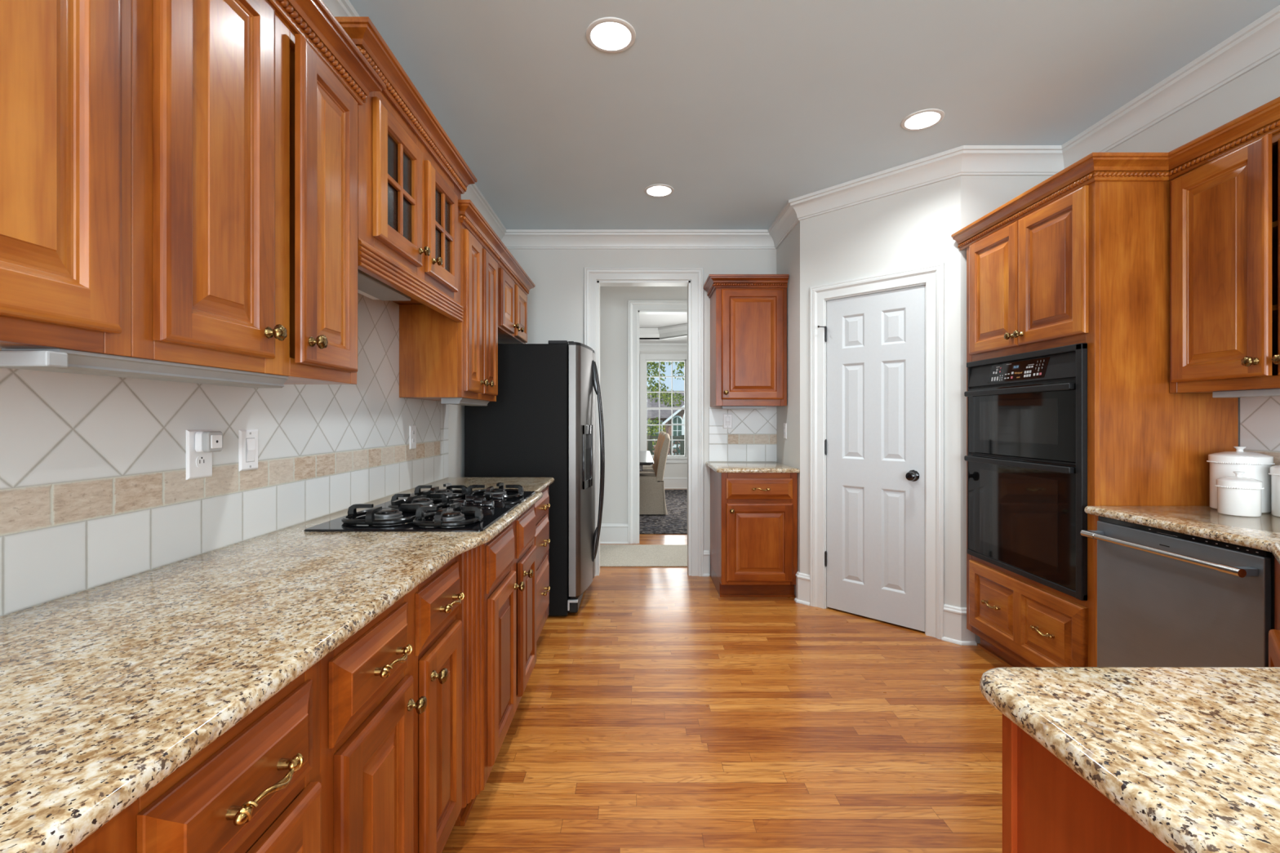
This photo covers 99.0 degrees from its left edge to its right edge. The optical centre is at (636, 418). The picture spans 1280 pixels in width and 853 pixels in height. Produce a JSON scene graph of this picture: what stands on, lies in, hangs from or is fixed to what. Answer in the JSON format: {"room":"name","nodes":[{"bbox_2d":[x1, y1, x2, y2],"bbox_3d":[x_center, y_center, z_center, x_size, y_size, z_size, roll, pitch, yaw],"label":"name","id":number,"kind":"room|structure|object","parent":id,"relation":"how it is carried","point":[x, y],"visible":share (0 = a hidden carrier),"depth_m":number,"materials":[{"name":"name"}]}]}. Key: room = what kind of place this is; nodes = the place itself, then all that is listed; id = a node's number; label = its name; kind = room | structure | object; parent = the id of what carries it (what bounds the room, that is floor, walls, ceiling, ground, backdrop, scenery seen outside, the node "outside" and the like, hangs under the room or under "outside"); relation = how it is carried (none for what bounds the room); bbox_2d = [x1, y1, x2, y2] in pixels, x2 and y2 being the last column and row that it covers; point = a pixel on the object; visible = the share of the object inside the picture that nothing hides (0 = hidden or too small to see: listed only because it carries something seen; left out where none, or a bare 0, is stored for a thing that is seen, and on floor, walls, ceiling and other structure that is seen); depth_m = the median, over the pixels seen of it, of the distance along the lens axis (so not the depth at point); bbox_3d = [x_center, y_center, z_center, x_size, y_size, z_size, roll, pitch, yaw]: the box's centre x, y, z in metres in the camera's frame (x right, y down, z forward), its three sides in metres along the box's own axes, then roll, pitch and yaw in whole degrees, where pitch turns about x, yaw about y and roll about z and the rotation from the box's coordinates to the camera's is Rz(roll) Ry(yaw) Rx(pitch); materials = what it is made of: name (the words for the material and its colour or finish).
{"room":"kitchen","nodes":[
{"label":"kitchen","id":0,"kind":"room"},
{"bbox_2d":[448,404,464,477],"bbox_3d":[-1.162,-0.116,0.202,0.100,2.743,8.603,0,0,0],"label":"wall","id":1,"kind":"structure","parent":0,"point":[455,412],"depth_m":3.36,"materials":[{"name":"paint"}]},
{"bbox_2d":[0,0,131,356],"bbox_3d":[-0.932,-0.551,0.524,0.356,0.903,0.712,0,0,0],"label":"upper cabinet","id":2,"kind":"object","parent":1,"relation":"attached to","point":[65,65],"visible":0.99,"depth_m":0.77,"materials":[{"name":"brown wood"}]},
{"bbox_2d":[186,429,212,479],"bbox_3d":[-1.096,0.088,1.374,0.008,0.122,0.080,0,0,0],"label":"outlet","id":3,"kind":"object","parent":1,"relation":"attached to","point":[198,464],"visible":0.73,"depth_m":1.36,"materials":[{"name":"white plastic"}]},
{"bbox_2d":[195,456,207,467],"bbox_3d":[-1.093,0.107,1.374,0.001,0.027,0.034,0,0,0],"label":"receptacle","id":4,"kind":"object","parent":3,"relation":"attached to","point":[201,461],"depth_m":1.37,"materials":[{"name":"white plastic"}]},
{"bbox_2d":[195,431,222,452],"bbox_3d":[-1.073,0.057,1.374,0.039,0.052,0.052,0,0,0],"label":"night light","id":5,"kind":"object","parent":3,"relation":"attached to","point":[205,441],"visible":1,"depth_m":1.35,"materials":[{"name":"white plastic"}]},
{"bbox_2d":[0,293,448,617],"bbox_3d":[-1.106,-0.093,1.298,0.012,0.871,3.795,0,0,0],"label":"backsplash","id":6,"kind":"structure","parent":1,"relation":"attached to","point":[95,491],"depth_m":1.29,"materials":[{"name":"tile"}]},
{"bbox_2d":[238,429,257,471],"bbox_3d":[-1.095,0.088,1.548,0.010,0.114,0.074,0,0,0],"label":"light switch","id":7,"kind":"object","parent":1,"relation":"attached to","point":[247,439],"visible":1,"depth_m":1.54,"materials":[{"name":"white plastic"}]},
{"bbox_2d":[128,0,386,384],"bbox_3d":[-0.928,-0.551,1.262,0.365,0.903,0.768,0,0,0],"label":"upper cabinet","id":8,"kind":"object","parent":1,"relation":"attached to","point":[244,113],"visible":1,"depth_m":1.12,"materials":[{"name":"brown wood"}]},
{"bbox_2d":[0,348,288,387],"bbox_3d":[-0.867,-0.086,1.014,0.127,0.028,0.542,0,0,0],"label":"light","id":9,"kind":"object","parent":8,"relation":"attached to","point":[54,360],"visible":1,"depth_m":0.89,"materials":[{"name":"metal"}]},
{"bbox_2d":[334,16,477,322],"bbox_3d":[-0.932,-0.789,2.062,0.356,0.684,1.048,0,0,0],"label":"upper cabinet","id":10,"kind":"object","parent":1,"relation":"attached to","point":[412,178],"visible":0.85,"depth_m":1.90,"materials":[{"name":"brown wood"}]},
{"bbox_2d":[357,268,410,300],"bbox_3d":[-0.946,-0.492,1.857,0.148,0.073,0.515,0,0,0],"label":"range hood","id":11,"kind":"object","parent":10,"relation":"attached to","point":[368,286],"visible":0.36,"depth_m":1.94,"materials":[{"name":"metal"}]},
{"bbox_2d":[409,425,416,448],"bbox_3d":[-1.096,0.090,2.682,0.008,0.114,0.072,0,0,0],"label":"outlet","id":12,"kind":"object","parent":1,"relation":"attached to","point":[412,428],"visible":1,"depth_m":2.67,"materials":[{"name":"white plastic"}]},
{"bbox_2d":[399,200,506,401],"bbox_3d":[-0.932,-0.546,2.820,0.356,0.893,0.686,0,0,0],"label":"upper cabinet","id":13,"kind":"object","parent":1,"relation":"attached to","point":[441,357],"visible":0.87,"depth_m":2.57,"materials":[{"name":"brown wood"}]},
{"bbox_2d":[440,398,488,405],"bbox_3d":[-0.880,-0.086,2.840,0.100,0.027,0.480,0,0,0],"label":"light","id":14,"kind":"object","parent":13,"relation":"attached to","point":[464,402],"visible":1,"depth_m":2.69,"materials":[{"name":"metal"}]},
{"bbox_2d":[497,247,535,343],"bbox_3d":[-0.932,-0.766,3.612,0.356,0.454,0.902,0,0,0],"label":"upper cabinet","id":15,"kind":"object","parent":1,"relation":"attached to","point":[514,285],"visible":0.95,"depth_m":3.49,"materials":[{"name":"brown wood"}]},
{"bbox_2d":[507,248,776,575],"bbox_3d":[0.044,-0.116,4.441,2.312,2.743,0.117,0,0,0],"label":"wall","id":16,"kind":"structure","parent":0,"point":[556,303],"depth_m":4.38,"materials":[{"name":"paint"}]},
{"bbox_2d":[584,267,703,576],"bbox_3d":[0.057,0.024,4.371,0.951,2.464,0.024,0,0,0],"label":"trim","id":17,"kind":"structure","parent":16,"relation":"attached to","point":[592,275],"depth_m":4.37,"materials":[{"name":"paint"}]},
{"bbox_2d":[702,551,709,576],"bbox_3d":[0.552,1.156,4.368,0.051,0.200,0.030,0,0,0],"label":"baseboard","id":18,"kind":"structure","parent":16,"relation":"attached to","point":[706,553],"depth_m":4.37,"materials":[{"name":"paint"}]},
{"bbox_2d":[723,413,732,428],"bbox_3d":[0.727,0.018,4.368,0.074,0.118,0.010,0,0,0],"label":"light switch","id":19,"kind":"object","parent":16,"relation":"attached to","point":[727,418],"visible":1,"depth_m":4.37,"materials":[{"name":"white plastic"}]},
{"bbox_2d":[708,406,777,462],"bbox_3d":[0.848,0.123,4.378,0.544,0.438,0.010,0,0,0],"label":"backsplash","id":20,"kind":"structure","parent":16,"relation":"attached to","point":[753,436],"depth_m":4.37,"materials":[{"name":"tile"}]},
{"bbox_2d":[702,274,789,406],"bbox_3d":[0.821,-0.577,4.187,0.583,0.959,0.390,0,0,0],"label":"upper cabinet","id":21,"kind":"object","parent":16,"relation":"attached to","point":[748,312],"visible":1,"depth_m":4.03,"materials":[{"name":"red wood"}]},
{"bbox_2d":[720,405,766,408],"bbox_3d":[0.805,-0.085,4.125,0.330,0.022,0.070,0,0,0],"label":"light","id":22,"kind":"object","parent":21,"relation":"attached to","point":[722,406],"visible":1,"depth_m":4.09,"materials":[{"name":"metal"}]},
{"bbox_2d":[600,286,687,523],"bbox_3d":[0.400,-0.116,5.574,4.300,2.743,0.113,0,0,0],"label":"wall","id":23,"kind":"structure","parent":0,"point":[613,300],"depth_m":5.52,"materials":[{"name":"paint"}]},
{"bbox_2d":[600,523,627,544],"bbox_3d":[-0.869,1.156,5.502,1.562,0.200,0.030,0,0,0],"label":"baseboard","id":24,"kind":"structure","parent":23,"relation":"attached to","point":[610,533],"depth_m":5.50,"materials":[{"name":"paint"}]},
{"bbox_2d":[627,300,687,543],"bbox_3d":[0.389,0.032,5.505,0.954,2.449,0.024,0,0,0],"label":"trim","id":25,"kind":"structure","parent":23,"relation":"attached to","point":[633,306],"depth_m":5.50,"materials":[{"name":"paint"}]},
{"bbox_2d":[639,314,687,342],"bbox_3d":[-0.150,-1.449,7.750,3.600,0.190,4.240,0,0,0],"label":"ceiling","id":26,"kind":"structure","parent":0,"point":[646,321],"depth_m":8.79,"materials":[{"name":"white paint"}]},
{"bbox_2d":[639,323,687,339],"bbox_3d":[-0.275,-1.444,7.780,2.710,0.189,3.140,0,0,0],"label":"trim","id":27,"kind":"structure","parent":26,"relation":"attached to","point":[681,329],"depth_m":9.19,"materials":[{"name":"paint"}]},
{"bbox_2d":[639,351,687,477],"bbox_3d":[-0.150,-0.194,9.930,3.600,2.900,0.120,0,0,0],"label":"wall","id":28,"kind":"structure","parent":0,"point":[672,469],"depth_m":9.87,"materials":[{"name":"paint"}]},
{"bbox_2d":[639,342,687,351],"bbox_3d":[-0.150,-1.291,7.755,3.600,0.126,4.230,0,0,0],"label":"trim","id":29,"kind":"structure","parent":28,"relation":"attached to","point":[642,346],"depth_m":9.83,"materials":[{"name":"paint"}]},
{"bbox_2d":[640,353,687,462],"bbox_3d":[0.528,-0.189,9.893,0.980,1.970,0.145,0,0,0],"label":"window","id":30,"kind":"structure","parent":28,"relation":"in","point":[643,362],"depth_m":9.85,"materials":[{"name":"paint"}]},
{"bbox_2d":[662,477,687,488],"bbox_3d":[-0.150,1.156,9.855,3.600,0.200,0.030,0,0,0],"label":"baseboard","id":31,"kind":"structure","parent":28,"relation":"attached to","point":[669,482],"depth_m":9.85,"materials":[{"name":"paint"}]},
{"bbox_2d":[441,488,1007,852],"bbox_3d":[0.000,1.296,2.875,5.200,0.080,14.150,0,0,0],"label":"floor","id":32,"kind":"structure","parent":0,"point":[665,713],"depth_m":2.17,"materials":[{"name":"brown wood"}]},
{"bbox_2d":[67,660,321,852],"bbox_3d":[-0.773,0.814,0.525,0.643,0.884,0.710,0,0,0],"label":"base cabinet","id":33,"kind":"object","parent":32,"relation":"on","point":[256,788],"visible":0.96,"depth_m":0.69,"materials":[{"name":"red wood"}]},
{"bbox_2d":[320,554,464,852],"bbox_3d":[-0.773,0.814,1.234,0.643,0.884,0.708,0,0,0],"label":"base cabinet","id":34,"kind":"object","parent":32,"relation":"on","point":[391,692],"visible":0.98,"depth_m":1.13,"materials":[{"name":"red wood"}]},
{"bbox_2d":[453,504,536,826],"bbox_3d":[-0.753,0.814,2.075,0.683,0.884,0.964,0,0,0],"label":"base cabinet","id":35,"kind":"object","parent":32,"relation":"on","point":[499,575],"visible":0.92,"depth_m":1.74,"materials":[{"name":"red wood"}]},
{"bbox_2d":[0,477,554,852],"bbox_3d":[-0.779,0.357,1.306,0.676,0.030,3.813,0,0,0],"label":"countertop","id":36,"kind":"structure","parent":35,"relation":"on","point":[107,691],"depth_m":0.81,"materials":[{"name":"beige stone"}]},
{"bbox_2d":[303,482,535,531],"bbox_3d":[-0.740,0.314,2.095,0.545,0.056,0.880,0,0,0],"label":"gas cooktop","id":37,"kind":"object","parent":36,"relation":"in","point":[433,509],"visible":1,"depth_m":1.84,"materials":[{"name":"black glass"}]},
{"bbox_2d":[464,340,604,616],"bbox_3d":[-0.655,0.374,3.897,0.860,1.740,0.905,0,0,0],"label":"refrigerator","id":38,"kind":"object","parent":32,"relation":"on","point":[540,423],"visible":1,"depth_m":3.44,"materials":[{"name":"metal"}]},
{"bbox_2d":[534,486,550,641],"bbox_3d":[-0.774,0.814,2.866,0.641,0.884,0.608,0,0,0],"label":"base cabinet","id":39,"kind":"object","parent":32,"relation":"on","point":[542,540],"visible":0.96,"depth_m":2.84,"materials":[{"name":"red wood"}]},
{"bbox_2d":[600,544,687,566],"bbox_3d":[0.350,1.251,5.029,3.300,0.010,0.777,0,0,0],"label":"runner rug","id":40,"kind":"object","parent":32,"relation":"on","point":[611,555],"visible":0.11,"depth_m":4.99,"materials":[{"name":"beige fabric"}]},
{"bbox_2d":[639,489,687,533],"bbox_3d":[-0.100,1.250,7.795,3.200,0.012,3.681,0,0,0],"label":"rug","id":41,"kind":"object","parent":32,"relation":"on","point":[675,522],"visible":0.02,"depth_m":6.81,"materials":[{"name":"grey carpet"}]},
{"bbox_2d":[639,451,653,471],"bbox_3d":[-0.375,0.865,7.350,1.150,0.739,2.200,0,0,0],"label":"dining table","id":42,"kind":"object","parent":41,"relation":"on","point":[645,457],"visible":0.2,"depth_m":6.60,"materials":[{"name":"white"}]},
{"bbox_2d":[639,431,666,473],"bbox_3d":[0.117,0.718,7.930,0.636,1.052,0.574,0,0,0],"label":"dining chair","id":43,"kind":"object","parent":41,"relation":"on","point":[644,470],"visible":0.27,"depth_m":7.81,"materials":[{"name":"fabric"}]},
{"bbox_2d":[642,431,663,469],"bbox_3d":[0.117,0.718,8.550,0.636,1.052,0.574,0,0,0],"label":"dining chair","id":44,"kind":"object","parent":41,"relation":"on","point":[661,432],"visible":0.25,"depth_m":8.41,"materials":[{"name":"fabric"}]},
{"bbox_2d":[639,433,670,515],"bbox_3d":[0.117,0.718,7.310,0.636,1.052,0.574,0,0,0],"label":"dining chair","id":45,"kind":"object","parent":41,"relation":"on","point":[651,485],"visible":0.79,"depth_m":7.06,"materials":[{"name":"fabric"}]},
{"bbox_2d":[710,468,797,597],"bbox_3d":[0.850,0.814,4.054,0.528,0.884,0.642,0,0,0],"label":"base cabinet","id":46,"kind":"object","parent":32,"relation":"on","point":[753,516],"visible":0.98,"depth_m":3.78,"materials":[{"name":"red wood"}]},
{"bbox_2d":[705,462,799,472],"bbox_3d":[0.834,0.357,4.072,0.568,0.030,0.635,0,0,0],"label":"countertop","id":47,"kind":"structure","parent":46,"relation":"on","point":[718,467],"depth_m":3.86,"materials":[{"name":"beige stone"}]},
{"bbox_2d":[1002,714,1174,852],"bbox_3d":[0.757,0.814,0.399,0.545,0.884,0.657,0,0,0],"label":"base cabinet","id":48,"kind":"object","parent":32,"relation":"on","point":[1048,807],"visible":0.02,"depth_m":0.65,"materials":[{"name":"brown wood"}]},
{"bbox_2d":[951,152,1238,666],"bbox_3d":[2.071,0.114,2.584,0.626,2.284,0.950,0,0,0],"label":"tall cabinet","id":49,"kind":"object","parent":32,"relation":"on","point":[1082,255],"visible":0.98,"depth_m":2.17,"materials":[{"name":"brown wood"}]},
{"bbox_2d":[964,342,1087,600],"bbox_3d":[2.058,0.213,2.587,0.576,1.039,0.772,0,0,0],"label":"double oven","id":50,"kind":"object","parent":49,"relation":"in","point":[1027,412],"visible":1,"depth_m":2.50,"materials":[{"name":"black glass"}]},
{"bbox_2d":[1080,515,1274,666],"bbox_3d":[2.038,0.816,1.831,0.644,0.880,0.576,0,0,0],"label":"dishwasher","id":51,"kind":"object","parent":32,"relation":"on","point":[1166,598],"visible":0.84,"depth_m":1.80,"materials":[{"name":"grey metal"}]},
{"bbox_2d":[1271,553,1274,629],"bbox_3d":[2.082,0.766,1.830,0.556,0.780,0.574,0,0,0],"label":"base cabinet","id":52,"kind":"object","parent":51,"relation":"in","point":[1272,555],"depth_m":1.55,"materials":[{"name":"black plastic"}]},
{"bbox_2d":[1268,556,1279,666],"bbox_3d":[1.706,0.814,0.802,1.348,0.884,1.465,0,0,0],"label":"base cabinet","id":53,"kind":"object","parent":32,"relation":"on","point":[1273,634],"visible":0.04,"depth_m":1.44,"materials":[{"name":"red wood"}]},
{"bbox_2d":[979,506,1279,852],"bbox_3d":[1.429,0.357,1.097,1.949,0.030,2.133,0,0,0],"label":"countertop","id":54,"kind":"structure","parent":53,"relation":"on","point":[1191,755],"depth_m":0.61,"materials":[{"name":"beige stone"}]},
{"bbox_2d":[1214,471,1264,516],"bbox_3d":[2.158,0.265,1.960,0.120,0.153,0.120,0,0,0],"label":"canister","id":55,"kind":"object","parent":54,"relation":"on","point":[1238,495],"visible":1,"depth_m":1.93,"materials":[{"name":"white ceramic"}]},
{"bbox_2d":[1206,446,1275,513],"bbox_3d":[2.268,0.223,2.057,0.173,0.238,0.173,0,0,0],"label":"canister","id":56,"kind":"object","parent":54,"relation":"on","point":[1255,465],"visible":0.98,"depth_m":2.00,"materials":[{"name":"white ceramic"}]},
{"bbox_2d":[1268,464,1279,516],"bbox_3d":[2.305,0.240,1.900,0.146,0.203,0.146,0,0,0],"label":"canister","id":57,"kind":"object","parent":54,"relation":"on","point":[1274,471],"visible":1,"depth_m":1.92,"materials":[{"name":"white ceramic"}]},
{"bbox_2d":[776,221,799,596],"bbox_3d":[1.160,-0.116,4.067,0.080,2.743,0.631,0,0,0],"label":"wall","id":58,"kind":"structure","parent":0,"point":[788,253],"depth_m":3.92,"materials":[{"name":"paint"}]},
{"bbox_2d":[783,422,786,439],"bbox_3d":[1.116,0.091,4.120,0.008,0.118,0.074,0,0,0],"label":"outlet","id":59,"kind":"object","parent":58,"relation":"attached to","point":[784,424],"visible":1,"depth_m":4.10,"materials":[{"name":"white plastic"}]},
{"bbox_2d":[349,0,1279,229],"bbox_3d":[0.643,-1.487,0.200,3.709,0.001,8.600,0,0,0],"label":"ceiling","id":60,"kind":"structure","parent":0,"point":[745,108],"depth_m":2.44,"materials":[{"name":"paint"}]},
{"bbox_2d":[586,17,635,53],"bbox_3d":[-0.100,-1.538,2.120,0.194,0.117,0.194,0,0,0],"label":"recessed light","id":61,"kind":"object","parent":60,"relation":"in","point":[605,34],"visible":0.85,"depth_m":2.15,"materials":[{"name":"paint"}]},
{"bbox_2d":[644,183,674,196],"bbox_3d":[0.145,-1.538,3.558,0.194,0.117,0.194,0,0,0],"label":"recessed light","id":62,"kind":"object","parent":60,"relation":"in","point":[658,189],"visible":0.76,"depth_m":3.60,"materials":[{"name":"paint"}]},
{"bbox_2d":[900,108,944,130],"bbox_3d":[1.419,-1.538,2.717,0.194,0.117,0.194,0,0,0],"label":"recessed light","id":63,"kind":"object","parent":60,"relation":"in","point":[928,117],"visible":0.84,"depth_m":2.76,"materials":[{"name":"paint"}]},
{"bbox_2d":[800,175,960,607],"bbox_3d":[1.501,-0.116,3.441,0.979,2.743,0.100,0,0,45],"label":"wall","id":64,"kind":"structure","parent":0,"point":[914,228],"depth_m":3.28,"materials":[{"name":"paint"}]},
{"bbox_2d":[322,0,1279,248],"bbox_3d":[0.642,-1.424,0.192,3.509,0.126,8.383,0,0,0],"label":"trim","id":65,"kind":"structure","parent":64,"relation":"attached to","point":[1257,42],"depth_m":3.04,"materials":[{"name":"paint"}]},
{"bbox_2d":[794,571,809,605],"bbox_3d":[1.126,1.156,3.730,0.051,0.200,0.134,0,0,-32],"label":"baseboard","id":66,"kind":"structure","parent":64,"relation":"attached to","point":[802,580],"depth_m":3.72,"materials":[{"name":"paint"}]},
{"bbox_2d":[817,284,924,631],"bbox_3d":[1.447,0.232,3.408,0.635,2.025,0.103,0,0,45],"label":"door","id":67,"kind":"structure","parent":64,"relation":"in","point":[874,444],"depth_m":3.39,"materials":[{"name":"paint"}]},
{"bbox_2d":[809,262,944,639],"bbox_3d":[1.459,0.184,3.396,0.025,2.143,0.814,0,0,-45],"label":"trim","id":68,"kind":"structure","parent":64,"relation":"attached to","point":[933,275],"depth_m":3.24,"materials":[{"name":"paint"}]},
{"bbox_2d":[960,175,1052,643],"bbox_3d":[2.155,-0.116,3.110,0.685,2.743,0.100,0,0,0],"label":"wall","id":69,"kind":"structure","parent":0,"point":[980,195],"depth_m":3.06,"materials":[{"name":"paint"}]},
{"bbox_2d":[941,604,977,645],"bbox_3d":[1.805,1.156,3.062,0.172,0.200,0.063,0,0,25],"label":"baseboard","id":70,"kind":"structure","parent":69,"relation":"attached to","point":[955,630],"depth_m":3.06,"materials":[{"name":"paint"}]},
{"bbox_2d":[1106,53,1279,446],"bbox_3d":[2.447,-0.116,-0.520,0.100,2.743,7.160,0,0,0],"label":"wall","id":71,"kind":"structure","parent":0,"point":[1260,86],"depth_m":2.28,"materials":[{"name":"paint"}]},
{"bbox_2d":[1166,96,1279,393],"bbox_3d":[2.211,-0.565,1.757,0.371,0.926,0.820,0,0,0],"label":"upper cabinet","id":72,"kind":"object","parent":71,"relation":"attached to","point":[1224,182],"visible":0.99,"depth_m":1.93,"materials":[{"name":"brown wood"}]},
{"bbox_2d":[1212,388,1279,397],"bbox_3d":[2.170,-0.090,1.765,0.070,0.024,0.530,0,0,0],"label":"light","id":73,"kind":"object","parent":72,"relation":"attached to","point":[1268,392],"visible":1,"depth_m":1.91,"materials":[{"name":"metal"}]},
{"bbox_2d":[1240,395,1279,466],"bbox_3d":[2.392,0.120,1.107,0.011,0.444,2.113,0,0,0],"label":"backsplash","id":74,"kind":"structure","parent":71,"relation":"attached to","point":[1260,416],"depth_m":2.09,"materials":[{"name":"tile"}]},
{"label":"outside","id":75,"kind":"structure","parent":0,"visible":0},
{"bbox_3d":[0.000,4.356,50.300,120.000,0.200,79.400,0,0,0],"label":"ground","id":76,"kind":"structure","parent":75,"visible":0},
{"bbox_2d":[647,361,684,450],"bbox_3d":[0.057,0.631,16.011,3.534,7.256,1.999,0,0,0],"label":"maple tree","id":77,"kind":"object","parent":76,"relation":"on","point":[653,388],"visible":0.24,"depth_m":15.93,"materials":[{"name":"green plant"}]},
{"bbox_2d":[647,391,684,455],"bbox_3d":[3.000,1.256,32.600,23.200,6.000,11.800,0,0,0],"label":"neighbor house","id":78,"kind":"structure","parent":76,"relation":"on","point":[678,415],"depth_m":29.81,"materials":[{"name":"brick"}]},
{"bbox_2d":[652,440,679,455],"bbox_3d":[0.895,2.334,13.214,2.262,3.852,1.041,0,0,0],"label":"shrub","id":79,"kind":"object","parent":76,"relation":"on","point":[654,446],"visible":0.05,"depth_m":13.21,"materials":[{"name":"green plant"}]},
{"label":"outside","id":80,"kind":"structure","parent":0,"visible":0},
{"bbox_3d":[0.500,1.406,11.075,6.000,0.100,2.050,0,0,0],"label":"deck","id":81,"kind":"object","parent":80,"visible":0},
{"bbox_2d":[647,435,684,455],"bbox_3d":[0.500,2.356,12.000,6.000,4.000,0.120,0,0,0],"label":"deck railing","id":82,"kind":"object","parent":81,"relation":"on","point":[649,437],"visible":0.2,"depth_m":11.96,"materials":[{"name":"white wood"}]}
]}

